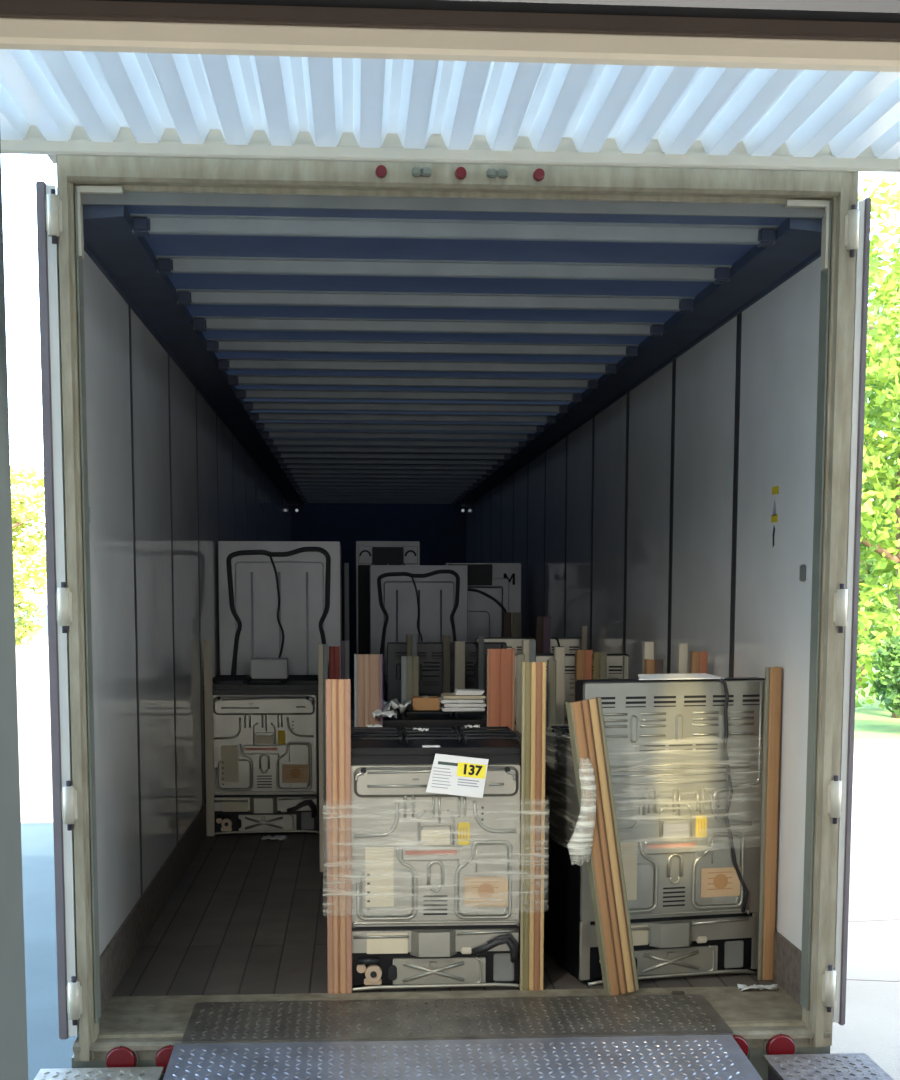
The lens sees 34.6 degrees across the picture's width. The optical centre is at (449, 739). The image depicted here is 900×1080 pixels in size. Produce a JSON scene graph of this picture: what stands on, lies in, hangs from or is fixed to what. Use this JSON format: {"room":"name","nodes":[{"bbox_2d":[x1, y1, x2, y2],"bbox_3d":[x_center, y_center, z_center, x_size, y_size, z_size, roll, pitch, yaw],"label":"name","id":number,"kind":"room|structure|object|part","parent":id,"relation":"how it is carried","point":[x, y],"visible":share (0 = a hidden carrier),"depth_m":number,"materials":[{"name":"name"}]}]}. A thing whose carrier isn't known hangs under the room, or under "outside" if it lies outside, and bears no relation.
{"room":"loading dock","nodes":[
{"label":"loading dock","id":0,"kind":"room"},
{"bbox_2d":[83,251,290,954],"bbox_3d":[-1.739,-1.203,12.663,0.007,2.690,16.180,0,6,-4],"label":"wall","id":1,"kind":"structure","parent":0,"point":[169,481],"depth_m":6.34,"materials":[{"name":"metal"}]},
{"bbox_2d":[36,181,78,1038],"bbox_3d":[-1.290,-0.434,5.202,0.058,2.720,1.226,0,6,-4],"label":"door","id":2,"kind":"structure","parent":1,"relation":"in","point":[48,253],"depth_m":4.58,"materials":[{"name":"metal"}]},
{"bbox_2d":[100,804,206,1012],"bbox_3d":[-1.734,0.040,12.800,0.012,0.190,16.170,0,6,-4],"label":"baseboard","id":3,"kind":"structure","parent":1,"relation":"attached to","point":[118,955],"depth_m":6.16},
{"bbox_2d":[83,205,304,505],"bbox_3d":[-1.640,-2.499,12.536,0.190,0.065,16.170,0,6,-4],"label":"trim","id":4,"kind":"structure","parent":1,"relation":"attached to","point":[126,259],"depth_m":6.16,"materials":[{"name":"black paint"}]},
{"bbox_2d":[291,503,465,689],"bbox_3d":[-1.017,-2.071,20.794,2.600,2.700,0.054,0,6,-4],"label":"wall","id":5,"kind":"structure","parent":0,"point":[439,529],"depth_m":20.68,"materials":[{"name":"blue"}]},
{"bbox_2d":[112,690,778,996],"bbox_3d":[-0.510,0.130,13.157,2.600,0.060,15.740,0,6,-4],"label":"floor","id":6,"kind":"structure","parent":0,"point":[248,913],"depth_m":6.23,"materials":[{"name":"wood"}]},
{"bbox_2d":[204,640,214,835],"bbox_3d":[-1.430,-0.007,8.585,0.047,1.170,0.036,0,6,-4],"label":"post","id":7,"kind":"object","parent":6,"relation":"on","point":[208,695],"visible":1,"depth_m":8.57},
{"bbox_2d":[203,675,318,834],"bbox_3d":[-1.133,0.076,8.962,0.758,0.933,0.693,0,6,-4],"label":"range cooker","id":8,"kind":"object","parent":6,"relation":"on","point":[266,731],"visible":0.94,"depth_m":8.65,"materials":[{"name":"grey metal"}]},
{"bbox_2d":[203,675,317,689],"bbox_3d":[-1.134,-0.362,8.947,0.758,0.057,0.630,0,6,-4],"label":"cooktop","id":9,"kind":"object","parent":8,"relation":"in","point":[219,682],"depth_m":8.73,"materials":[{"name":"black ceramic"}]},
{"bbox_3d":[-1.112,0.032,8.640,0.630,0.603,0.034,0,6,-4],"label":"panel","id":10,"kind":"part","parent":8,"relation":"part of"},
{"bbox_3d":[-1.113,0.559,8.694,0.693,0.030,0.016,0,6,-4],"label":"rail","id":11,"kind":"part","parent":8,"relation":"part of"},
{"bbox_3d":[-1.099,0.499,8.707,0.359,0.112,0.032,0,6,-4],"label":"plate","id":12,"kind":"part","parent":8,"relation":"part of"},
{"bbox_2d":[251,658,287,678],"bbox_3d":[-1.096,-0.436,8.795,0.215,0.117,0.161,0,6,-4],"label":"carton","id":13,"kind":"object","parent":8,"relation":"on","point":[261,668],"visible":1,"depth_m":8.72,"materials":[{"name":"cardboard"}]},
{"bbox_3d":[-0.890,0.412,8.684,0.179,0.108,0.040,0,6,-4],"label":"power cord","id":14,"kind":"part","parent":8,"relation":"part of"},
{"bbox_2d":[261,835,286,840],"bbox_3d":[-1.037,0.578,8.523,0.150,0.022,0.108,0,6,-4],"label":"scrap","id":15,"kind":"object","parent":6,"relation":"on","point":[278,837],"visible":1,"depth_m":8.51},
{"bbox_2d":[218,541,341,678],"bbox_3d":[-1.138,-0.446,9.857,0.800,1.780,0.726,0,6,-4],"label":"appliance","id":16,"kind":"object","parent":6,"relation":"on","point":[278,599],"visible":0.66,"depth_m":9.46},
{"bbox_3d":[-1.133,-0.662,9.474,0.096,1.093,0.012,0,6,-4],"label":"power cord","id":17,"kind":"part","parent":16,"relation":"part of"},
{"bbox_2d":[318,644,327,871],"bbox_3d":[-0.657,0.096,7.533,0.051,1.190,0.056,0,6,-4],"label":"post","id":18,"kind":"object","parent":6,"relation":"on","point":[322,648],"visible":0.83,"depth_m":7.50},
{"bbox_2d":[329,646,339,678],"bbox_3d":[-0.606,0.095,7.616,0.056,1.175,0.056,0,6,-4],"label":"post","id":19,"kind":"object","parent":6,"relation":"on","point":[334,651],"visible":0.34,"depth_m":7.54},
{"bbox_2d":[341,641,348,678],"bbox_3d":[-0.567,0.060,7.847,0.046,1.195,0.056,0,6,-4],"label":"post","id":20,"kind":"object","parent":6,"relation":"on","point":[344,644],"visible":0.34,"depth_m":7.77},
{"bbox_2d":[344,563,349,678],"bbox_3d":[-0.736,-0.435,10.348,0.034,1.650,0.046,0,6,-4],"label":"post","id":21,"kind":"object","parent":6,"relation":"on","point":[346,565],"visible":0.34,"depth_m":10.27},
{"bbox_2d":[354,654,382,726],"bbox_3d":[-0.353,0.225,6.289,0.122,1.197,0.080,0,6,-4],"label":"post","id":22,"kind":"object","parent":6,"relation":"on","point":[368,668],"visible":0.34,"depth_m":6.20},
{"bbox_2d":[356,541,419,653],"bbox_3d":[-0.572,-0.851,13.184,0.570,1.885,0.671,0,6,-4],"label":"refrigerator","id":23,"kind":"object","parent":6,"relation":"on","point":[368,553],"visible":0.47,"depth_m":12.79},
{"bbox_2d":[401,656,418,704],"bbox_3d":[-0.197,0.163,7.099,0.084,1.150,0.080,0,6,-4],"label":"post","id":24,"kind":"object","parent":6,"relation":"on","point":[409,664],"visible":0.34,"depth_m":7.01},
{"bbox_2d":[406,634,416,655],"bbox_3d":[-0.225,-0.017,8.529,0.061,1.205,0.080,0,6,-4],"label":"post","id":25,"kind":"object","parent":6,"relation":"on","point":[411,640],"visible":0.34,"depth_m":8.43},
{"bbox_2d":[369,565,467,700],"bbox_3d":[-0.276,-0.632,12.191,0.800,1.660,0.726,0,6,-4],"label":"appliance","id":26,"kind":"object","parent":6,"relation":"on","point":[428,602],"visible":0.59,"depth_m":11.80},
{"bbox_3d":[-0.271,-0.848,11.809,0.096,0.973,0.012,0,6,-4],"label":"power cord","id":27,"kind":"part","parent":26,"relation":"part of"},
{"bbox_2d":[351,704,515,730],"bbox_3d":[-0.105,0.318,6.707,0.758,0.933,0.693,0,6,-4],"label":"range cooker","id":28,"kind":"object","parent":6,"relation":"on","point":[412,718],"visible":0.05,"depth_m":6.43,"materials":[{"name":"black metal"}]},
{"bbox_2d":[372,709,396,717],"bbox_3d":[-0.280,-0.112,6.193,0.110,0.036,0.064,0,6,-4],"label":"scrap","id":29,"kind":"object","parent":28,"relation":"on","point":[376,713],"visible":1,"depth_m":6.17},
{"bbox_2d":[383,698,411,712],"bbox_3d":[-0.249,-0.156,6.485,0.153,0.060,0.256,0,6,-4],"label":"scrap","id":30,"kind":"object","parent":28,"relation":"on","point":[391,705],"visible":0.77,"depth_m":6.39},
{"bbox_2d":[412,696,439,709],"bbox_3d":[-0.111,-0.167,6.570,0.122,0.057,0.121,0,6,-4],"label":"carton","id":31,"kind":"object","parent":28,"relation":"on","point":[418,702],"visible":1,"depth_m":6.51,"materials":[{"name":"brown cardboard"}]},
{"bbox_2d":[439,689,486,710],"bbox_3d":[0.055,-0.184,6.559,0.207,0.094,0.200,0,6,-4],"label":"wrapped bundle","id":32,"kind":"object","parent":28,"relation":"on","point":[461,699],"visible":0.94,"depth_m":6.47,"materials":[{"name":"paper"}]},
{"bbox_2d":[351,726,521,990],"bbox_3d":[-0.074,0.434,5.618,0.758,0.933,0.693,0,6,-4],"label":"range cooker","id":33,"kind":"object","parent":6,"relation":"on","point":[442,910],"visible":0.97,"depth_m":5.31,"materials":[{"name":"grey metal"}]},
{"bbox_2d":[366,724,381,726],"bbox_3d":[-0.304,-0.055,5.794,0.065,0.014,0.043,0,6,-4],"label":"paper scrap","id":34,"kind":"object","parent":33,"relation":"on","point":[375,725],"visible":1,"depth_m":5.79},
{"bbox_2d":[413,728,428,730],"bbox_3d":[-0.114,-0.040,5.657,0.063,0.014,0.043,0,6,-4],"label":"paper scrap","id":35,"kind":"object","parent":33,"relation":"on","point":[419,729],"visible":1,"depth_m":5.64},
{"bbox_2d":[422,745,439,746],"bbox_3d":[-0.070,0.023,5.329,0.065,0.003,0.050,0,6,-4],"label":"paper slip","id":36,"kind":"object","parent":33,"relation":"on","point":[422,745],"visible":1,"depth_m":5.32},
{"bbox_2d":[323,797,548,894],"bbox_3d":[-0.075,0.382,5.660,0.834,0.436,0.822,0,6,-4],"label":"wrap","id":37,"kind":"object","parent":33,"relation":"attached to","point":[413,844],"visible":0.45,"depth_m":5.25,"materials":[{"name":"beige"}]},
{"bbox_3d":[-0.054,0.917,5.349,0.693,0.030,0.016,0,6,-4],"label":"rail","id":38,"kind":"part","parent":33,"relation":"part of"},
{"bbox_3d":[-0.053,0.390,5.295,0.630,0.603,0.034,0,6,-4],"label":"panel","id":39,"kind":"part","parent":33,"relation":"part of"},
{"bbox_2d":[351,726,521,755],"bbox_3d":[-0.075,-0.005,5.603,0.758,0.057,0.630,0,6,-4],"label":"cooktop","id":40,"kind":"object","parent":33,"relation":"in","point":[365,741],"depth_m":5.41,"materials":[{"name":"black metal"}]},
{"bbox_3d":[-0.040,0.857,5.363,0.359,0.112,0.032,0,6,-4],"label":"plate","id":41,"kind":"part","parent":33,"relation":"part of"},
{"bbox_2d":[426,754,488,797],"bbox_3d":[0.026,0.131,5.251,0.230,0.163,0.014,0,6,-4],"label":"paper sheet","id":42,"kind":"object","parent":33,"relation":"attached to","point":[450,774],"visible":1,"depth_m":5.25,"materials":[{"name":"white"}]},
{"bbox_2d":[464,725,479,727],"bbox_3d":[0.088,-0.054,5.789,0.065,0.014,0.045,0,6,-4],"label":"paper scrap","id":43,"kind":"object","parent":33,"relation":"on","point":[465,726],"visible":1,"depth_m":5.77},
{"bbox_3d":[0.169,0.770,5.340,0.179,0.108,0.040,0,6,-4],"label":"power cord","id":44,"kind":"part","parent":33,"relation":"part of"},
{"bbox_2d":[384,642,506,703],"bbox_3d":[-0.039,-0.066,9.282,0.748,1.152,0.690,0,6,-4],"label":"range cooker","id":45,"kind":"object","parent":6,"relation":"on","point":[430,654],"visible":0.1,"depth_m":8.92,"materials":[{"name":"grey metal"}]},
{"bbox_3d":[0.212,-0.157,8.955,0.140,0.900,0.014,0,6,-4],"label":"power cord","id":46,"kind":"part","parent":45,"relation":"part of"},
{"bbox_2d":[443,635,449,692],"bbox_3d":[-0.022,-0.046,8.879,0.042,1.190,0.056,0,6,-4],"label":"post","id":47,"kind":"object","parent":6,"relation":"on","point":[446,638],"visible":0.34,"depth_m":8.81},
{"bbox_2d":[454,641,464,690],"bbox_3d":[0.057,-0.006,8.637,0.059,1.163,0.056,0,6,-4],"label":"post","id":48,"kind":"object","parent":6,"relation":"on","point":[459,647],"visible":0.34,"depth_m":8.56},
{"bbox_2d":[478,636,483,689],"bbox_3d":[0.189,-0.044,8.893,0.035,1.184,0.056,0,6,-4],"label":"post","id":49,"kind":"object","parent":6,"relation":"on","point":[481,638],"visible":0.34,"depth_m":8.82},
{"bbox_2d":[442,563,520,641],"bbox_3d":[0.275,-0.754,13.188,0.680,1.695,0.694,0,6,-4],"label":"refrigerator","id":50,"kind":"object","parent":6,"relation":"on","point":[494,589],"visible":0.38,"depth_m":12.81,"materials":[{"name":"white"}]},
{"bbox_3d":[0.322,-0.859,12.840,0.451,0.977,0.021,0,6,-4],"label":"power cord","id":51,"kind":"part","parent":50,"relation":"part of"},
{"bbox_2d":[487,648,514,730],"bbox_3d":[0.217,0.211,6.325,0.121,1.220,0.080,0,6,-4],"label":"post","id":52,"kind":"object","parent":6,"relation":"on","point":[500,662],"visible":0.34,"depth_m":6.24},
{"bbox_2d":[502,612,510,636],"bbox_3d":[0.413,-0.279,10.558,0.057,1.300,0.080,0,6,-4],"label":"post","id":53,"kind":"object","parent":6,"relation":"on","point":[506,629],"visible":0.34,"depth_m":10.46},
{"bbox_2d":[512,612,521,636],"bbox_3d":[0.481,-0.279,10.563,0.066,1.300,0.080,0,6,-4],"label":"post","id":54,"kind":"object","parent":6,"relation":"on","point":[516,616],"visible":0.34,"depth_m":10.47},
{"bbox_2d":[516,654,524,733],"bbox_3d":[0.288,0.249,6.019,0.034,1.210,0.056,0,6,-4],"label":"post","id":55,"kind":"object","parent":6,"relation":"on","point":[520,658],"visible":0.34,"depth_m":5.94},
{"bbox_2d":[475,637,581,653],"bbox_3d":[0.525,-0.158,10.156,0.748,1.152,0.690,0,6,-4],"label":"range cooker","id":56,"kind":"object","parent":6,"relation":"on","point":[571,644],"visible":0.03,"depth_m":9.80,"materials":[{"name":"grey metal"}]},
{"bbox_2d":[522,640,535,661],"bbox_3d":[0.396,0.104,7.340,0.065,1.220,0.056,0,6,-4],"label":"post","id":57,"kind":"object","parent":6,"relation":"on","point":[528,646],"visible":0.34,"depth_m":7.26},
{"bbox_2d":[535,616,550,653],"bbox_3d":[0.618,-0.181,9.695,0.094,1.290,0.080,0,6,-4],"label":"post","id":58,"kind":"object","parent":6,"relation":"on","point":[542,623],"visible":0.34,"depth_m":9.60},
{"bbox_2d":[546,660,556,729],"bbox_3d":[0.448,0.228,6.430,0.035,1.165,0.056,0,6,-4],"label":"post","id":59,"kind":"object","parent":6,"relation":"on","point":[551,664],"visible":0.34,"depth_m":6.36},
{"bbox_2d":[483,654,628,730],"bbox_3d":[0.531,0.097,7.764,0.748,1.152,0.690,0,6,-4],"label":"range cooker","id":60,"kind":"object","parent":6,"relation":"on","point":[617,667],"visible":0.03,"depth_m":7.41,"materials":[{"name":"grey metal"}]},
{"bbox_2d":[554,647,564,728],"bbox_3d":[0.550,0.122,7.332,0.049,1.185,0.056,0,6,-4],"label":"post","id":61,"kind":"object","parent":6,"relation":"on","point":[559,652],"visible":0.34,"depth_m":7.26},
{"bbox_2d":[575,650,592,680],"bbox_3d":[0.674,0.129,7.341,0.081,1.170,0.056,0,6,-4],"label":"post","id":62,"kind":"object","parent":6,"relation":"on","point":[583,658],"visible":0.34,"depth_m":7.26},
{"bbox_2d":[582,626,586,649],"bbox_3d":[0.900,-0.154,9.754,0.035,1.225,0.036,0,6,-4],"label":"post","id":63,"kind":"object","parent":6,"relation":"on","point":[584,628],"visible":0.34,"depth_m":9.68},
{"bbox_2d":[593,652,606,679],"bbox_3d":[0.752,0.134,7.347,0.066,1.160,0.056,0,6,-4],"label":"post","id":64,"kind":"object","parent":6,"relation":"on","point":[599,658],"visible":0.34,"depth_m":7.27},
{"bbox_2d":[642,642,653,673],"bbox_3d":[0.915,0.161,6.736,0.044,1.235,0.056,0,6,-4],"label":"post","id":65,"kind":"object","parent":6,"relation":"on","point":[648,647],"visible":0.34,"depth_m":6.65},
{"bbox_2d":[644,659,662,673],"bbox_3d":[0.925,0.211,6.620,0.076,1.160,0.056,0,6,-4],"label":"post","id":66,"kind":"object","parent":6,"relation":"on","point":[651,666],"visible":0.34,"depth_m":6.54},
{"bbox_2d":[544,677,764,985],"bbox_3d":[0.774,0.311,5.750,0.748,1.152,0.690,-1,6,-14],"label":"range cooker","id":67,"kind":"object","parent":6,"relation":"on","point":[693,893],"visible":0.89,"depth_m":5.46,"materials":[{"name":"grey metal"}]},
{"bbox_2d":[546,725,571,749],"bbox_3d":[0.759,-0.022,5.779,0.832,0.057,0.679,0,6,-4],"label":"cooktop","id":68,"kind":"object","parent":67,"relation":"in","point":[555,740],"depth_m":5.69,"materials":[{"name":"black ceramic"}]},
{"bbox_2d":[545,735,744,845],"bbox_3d":[0.774,0.172,5.745,0.768,0.442,0.714,-1,6,-14],"label":"wrap","id":69,"kind":"object","parent":67,"relation":"attached to","point":[650,818],"visible":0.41,"depth_m":5.38,"materials":[{"name":"beige"}]},
{"bbox_3d":[0.849,0.902,5.501,0.683,0.030,0.016,-1,6,-14],"label":"rail","id":70,"kind":"part","parent":67,"relation":"part of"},
{"bbox_3d":[0.848,0.229,5.436,0.736,0.898,0.025,-1,6,-14],"label":"panel","id":71,"kind":"part","parent":67,"relation":"part of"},
{"bbox_3d":[0.859,0.842,5.516,0.359,0.112,0.032,-1,6,-14],"label":"plate","id":72,"kind":"part","parent":67,"relation":"part of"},
{"bbox_2d":[638,673,723,679],"bbox_3d":[0.854,-0.238,5.429,0.340,0.016,0.090,-1,6,-14],"label":"paper leaf","id":73,"kind":"object","parent":67,"relation":"on","point":[686,675],"visible":1,"depth_m":5.42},
{"bbox_3d":[1.075,0.215,5.472,0.140,0.900,0.014,-1,6,-14],"label":"power cord","id":74,"kind":"part","parent":67,"relation":"part of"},
{"bbox_2d":[676,643,687,673],"bbox_3d":[1.046,0.180,6.565,0.040,1.235,0.056,0,6,-4],"label":"post","id":75,"kind":"object","parent":6,"relation":"on","point":[682,648],"visible":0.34,"depth_m":6.48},
{"bbox_2d":[690,651,707,673],"bbox_3d":[1.095,0.210,6.425,0.070,1.205,0.046,0,6,-4],"label":"post","id":76,"kind":"object","parent":6,"relation":"on","point":[698,660],"visible":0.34,"depth_m":6.35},
{"bbox_2d":[757,666,781,979],"bbox_3d":[1.201,0.320,5.466,0.062,1.190,0.066,0,6,-6],"label":"post","id":77,"kind":"object","parent":6,"relation":"on","point":[773,675],"visible":1,"depth_m":5.43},
{"bbox_2d":[46,155,860,1079],"bbox_3d":[0.012,-0.193,4.930,2.543,3.323,0.586,0,6,-4],"label":"frame","id":78,"kind":"object","parent":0,"point":[130,1031],"visible":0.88,"depth_m":4.62,"materials":[{"name":"metal"}]},
{"bbox_3d":[-1.185,-0.384,4.610,0.049,2.868,0.105,0,6,-4],"label":"corner post","id":79,"kind":"part","parent":78,"relation":"part of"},
{"bbox_2d":[105,1044,138,1067],"bbox_3d":[-1.076,1.050,4.731,0.108,0.108,0.042,0,6,-4],"label":"tail light","id":80,"kind":"object","parent":78,"relation":"attached to","point":[116,1055],"depth_m":4.71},
{"bbox_2d":[154,1043,174,1074],"bbox_3d":[-0.916,1.050,4.742,0.108,0.108,0.042,0,6,-4],"label":"tail light","id":81,"kind":"object","parent":78,"relation":"attached to","point":[162,1051],"depth_m":4.72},
{"bbox_2d":[325,678,351,993],"bbox_3d":[-0.406,0.353,5.283,0.090,1.155,0.080,0,6,-4],"label":"post","id":82,"kind":"object","parent":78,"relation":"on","point":[338,691],"visible":1,"depth_m":5.25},
{"bbox_2d":[375,165,386,177],"bbox_3d":[-0.212,-1.756,4.465,0.037,0.036,0.020,0,6,-4],"label":"marker light","id":83,"kind":"object","parent":78,"relation":"attached to","point":[380,170],"depth_m":4.46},
{"bbox_3d":[0.023,1.259,4.867,2.539,0.450,0.040,0,6,-4],"label":"bumper plate","id":84,"kind":"part","parent":78,"relation":"part of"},
{"bbox_3d":[0.009,0.990,5.072,2.519,0.062,0.555,0,6,-4],"label":"sill","id":85,"kind":"part","parent":78,"relation":"part of","materials":[{"name":"metal"}]},
{"bbox_2d":[455,167,465,179],"bbox_3d":[0.034,-1.758,4.481,0.037,0.036,0.020,0,6,-4],"label":"marker light","id":86,"kind":"object","parent":78,"relation":"attached to","point":[460,172],"depth_m":4.47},
{"bbox_2d":[520,661,545,990],"bbox_3d":[0.301,0.320,5.326,0.087,1.215,0.080,0,6,-4],"label":"post","id":87,"kind":"object","parent":78,"relation":"on","point":[533,673],"visible":1,"depth_m":5.29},
{"bbox_2d":[533,168,544,180],"bbox_3d":[0.277,-1.759,4.497,0.037,0.036,0.020,0,6,-4],"label":"marker light","id":88,"kind":"object","parent":78,"relation":"attached to","point":[538,173],"depth_m":4.49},
{"bbox_2d":[565,697,638,994],"bbox_3d":[0.554,0.391,5.232,0.280,1.095,0.056,-1,6,-14],"label":"post","id":89,"kind":"object","parent":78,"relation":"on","point":[586,724],"visible":0.94,"depth_m":5.21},
{"bbox_2d":[568,764,595,854],"bbox_3d":[0.472,0.257,5.160,0.100,0.400,0.035,0,6,-4],"label":"film","id":90,"kind":"object","parent":89,"relation":"attached to","point":[578,849],"visible":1,"depth_m":5.16,"materials":[{"name":"beige"}]},
{"bbox_2d":[732,1033,749,1055],"bbox_3d":[0.955,1.040,4.863,0.108,0.108,0.042,0,6,-4],"label":"tail light","id":91,"kind":"object","parent":78,"relation":"attached to","point":[742,1039],"depth_m":4.85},
{"bbox_2d":[737,984,777,990],"bbox_3d":[1.142,0.918,5.357,0.150,0.020,0.043,0,6,-4],"label":"scrap","id":92,"kind":"object","parent":78,"relation":"on","point":[740,986],"visible":1,"depth_m":5.35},
{"bbox_2d":[763,1032,795,1054],"bbox_3d":[1.114,1.040,4.873,0.108,0.108,0.042,0,6,-4],"label":"tail light","id":93,"kind":"object","parent":78,"relation":"attached to","point":[774,1043],"depth_m":4.85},
{"bbox_3d":[1.253,-0.396,4.769,0.078,2.868,0.105,0,6,-4],"label":"corner post","id":94,"kind":"part","parent":78,"relation":"part of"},
{"bbox_2d":[833,197,870,1024],"bbox_3d":[1.286,-0.446,5.370,0.040,2.720,1.226,0,6,-4],"label":"door","id":95,"kind":"structure","parent":78,"relation":"attached to","point":[863,252],"depth_m":4.76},
{"bbox_2d":[125,205,786,503],"bbox_3d":[-0.487,-2.510,12.611,2.508,0.053,16.209,0,6,-4],"label":"ceiling","id":96,"kind":"structure","parent":0,"point":[379,356],"depth_m":6.34,"materials":[{"name":"blue paint"}]},
{"bbox_2d":[466,256,820,950],"bbox_3d":[0.759,-1.215,12.825,0.007,2.690,16.180,0,6,-4],"label":"wall","id":97,"kind":"structure","parent":0,"point":[650,520],"depth_m":6.65,"materials":[{"name":"metal"}]},
{"bbox_2d":[453,218,821,506],"bbox_3d":[0.665,-2.510,12.686,0.190,0.065,16.170,0,6,-4],"label":"trim","id":98,"kind":"structure","parent":97,"relation":"attached to","point":[761,270],"depth_m":6.36,"materials":[{"name":"black paint"}]},
{"bbox_2d":[771,486,778,546],"bbox_3d":[1.234,-0.847,5.498,0.002,0.230,0.084,0,6,-4],"label":"warning sticker","id":99,"kind":"object","parent":97,"relation":"attached to","point":[774,517],"visible":1,"depth_m":5.50,"materials":[{"name":"yellow"}]},
{"bbox_2d":[773,930,801,1006],"bbox_3d":[0.749,0.028,12.961,0.012,0.190,16.170,0,6,-4],"label":"baseboard","id":100,"kind":"structure","parent":97,"relation":"attached to","point":[787,957],"depth_m":5.32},
{"bbox_2d":[799,564,805,581],"bbox_3d":[1.254,-0.593,5.136,0.012,0.060,0.045,0,6,-4],"label":"wall bracket","id":101,"kind":"object","parent":97,"relation":"attached to","point":[802,577],"visible":1,"depth_m":5.12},
{"label":"outside","id":102,"kind":"structure","parent":0,"visible":0},
{"bbox_2d":[763,1053,893,1079],"bbox_3d":[1.244,1.489,4.490,0.349,0.800,0.795,0,6,-4],"label":"bumper cover","id":103,"kind":"object","parent":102,"point":[837,1066],"visible":1,"depth_m":4.71,"materials":[{"name":"metal"}]},
{"bbox_3d":[0.601,2.111,-3.798,17.600,0.190,14.250,0,6,-4],"label":"floor","id":104,"kind":"structure","parent":0,"visible":0},
{"bbox_2d":[163,994,762,1079],"bbox_3d":[0.067,1.115,4.116,1.840,0.154,2.235,0,6,-4],"label":"dock leveler","id":105,"kind":"object","parent":104,"relation":"on","point":[669,1036],"visible":1,"depth_m":4.73,"materials":[{"name":"metal"}]},
{"bbox_2d":[34,1066,163,1079],"bbox_3d":[-1.103,1.501,4.338,0.394,0.800,0.795,0,6,-4],"label":"bumper cover","id":106,"kind":"object","parent":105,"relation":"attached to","point":[113,1073],"visible":1,"depth_m":4.63,"materials":[{"name":"metal"}]},
{"bbox_3d":[0.025,0.991,4.748,1.830,0.022,0.022,0,6,-4],"label":"hinge rod","id":107,"kind":"part","parent":105,"relation":"part of","materials":[{"name":"metal"}]},
{"bbox_2d":[670,991,684,994],"bbox_3d":[0.829,0.920,5.256,0.050,0.008,0.024,0,6,-4],"label":"scrap","id":108,"kind":"object","parent":105,"relation":"on","point":[671,992],"visible":1,"depth_m":5.25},
{"bbox_3d":[0.179,-1.547,2.412,18.000,8.050,0.200,0,6,-4],"label":"wall","id":109,"kind":"structure","parent":0,"visible":0},
{"bbox_2d":[0,140,27,1079],"bbox_3d":[-0.828,-0.002,2.520,0.088,2.670,0.260,0,6,-4],"label":"trim","id":110,"kind":"structure","parent":109,"relation":"attached to","point":[13,1016],"depth_m":2.58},
{"bbox_2d":[0,49,899,172],"bbox_3d":[0.110,-1.729,3.506,5.205,0.114,1.960,0,6,-4],"label":"canopy","id":111,"kind":"object","parent":109,"relation":"attached to","point":[88,103],"visible":0.68,"depth_m":4.12,"materials":[{"name":"metal"}]},
{"bbox_2d":[0,18,899,71],"bbox_3d":[0.643,-1.242,2.391,3.020,0.250,0.035,0,6,-4],"label":"trim","id":112,"kind":"structure","parent":109,"relation":"attached to","point":[15,33],"depth_m":2.35,"materials":[{"name":"beige paint"}]},
{"bbox_2d":[0,0,899,41],"bbox_3d":[0.645,-1.257,2.362,3.020,0.214,0.020,0,6,-4],"label":"trim","id":113,"kind":"structure","parent":109,"relation":"attached to","point":[32,9],"depth_m":2.32,"materials":[{"name":"metal"}]},
{"bbox_2d":[96,0,899,22],"bbox_3d":[0.647,-1.276,2.330,3.020,0.210,0.040,0,6,-4],"label":"door","id":114,"kind":"structure","parent":109,"relation":"in","point":[888,11],"depth_m":2.31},
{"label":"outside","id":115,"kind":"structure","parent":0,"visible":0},
{"bbox_2d":[830,739,899,1079],"bbox_3d":[30.163,1.089,16.194,58.400,0.012,22.700,0,6,-4],"label":"concrete apron","id":116,"kind":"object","parent":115,"point":[871,1027],"depth_m":12.26,"materials":[{"name":"concrete"}]},
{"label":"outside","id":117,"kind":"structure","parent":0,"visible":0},
{"bbox_2d":[16,636,52,822],"bbox_3d":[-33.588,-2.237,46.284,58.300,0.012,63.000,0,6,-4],"label":"concrete yard","id":118,"kind":"structure","parent":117,"point":[32,661],"depth_m":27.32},
{"bbox_2d":[10,463,46,644],"bbox_3d":[-20.526,-8.248,65.347,5.590,8.342,5.333,-3,7,-28],"label":"broadleaf tree","id":119,"kind":"object","parent":118,"relation":"on","point":[30,547],"visible":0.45,"depth_m":65.09,"materials":[{"name":"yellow plant"}]},
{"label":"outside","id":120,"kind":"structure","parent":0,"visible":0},
{"bbox_2d":[15,605,873,1079],"bbox_3d":[-5.498,-6.665,89.474,240.000,0.200,230.000,0,6,-4],"label":"ground","id":121,"kind":"structure","parent":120,"point":[46,1050],"depth_m":11.00,"materials":[{"name":"concrete"}]},
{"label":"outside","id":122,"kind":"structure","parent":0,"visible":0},
{"bbox_2d":[854,660,899,738],"bbox_3d":[28.343,-2.205,47.066,58.000,0.030,39.500,0,6,-4],"label":"lawn","id":123,"kind":"structure","parent":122,"point":[871,721],"depth_m":29.31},
{"bbox_2d":[855,173,899,718],"bbox_3d":[9.510,-5.795,29.623,7.101,10.798,6.836,-5,8,-40],"label":"broadleaf tree","id":124,"kind":"object","parent":123,"relation":"on","point":[882,545],"visible":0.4,"depth_m":28.71,"materials":[{"name":"green plant"}]},
{"bbox_2d":[856,304,899,687],"bbox_3d":[10.717,-6.530,39.162,7.838,10.252,7.391,0,6,-4],"label":"broadleaf tree","id":125,"kind":"object","parent":123,"relation":"on","point":[869,563],"visible":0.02,"depth_m":37.86,"materials":[{"name":"green plant"}]},
{"bbox_2d":[868,634,899,716],"bbox_3d":[8.925,-1.052,26.929,2.066,1.932,1.956,0,6,-4],"label":"bush","id":126,"kind":"object","parent":123,"relation":"on","point":[888,687],"visible":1,"depth_m":26.93,"materials":[{"name":"green plant"}]}
]}

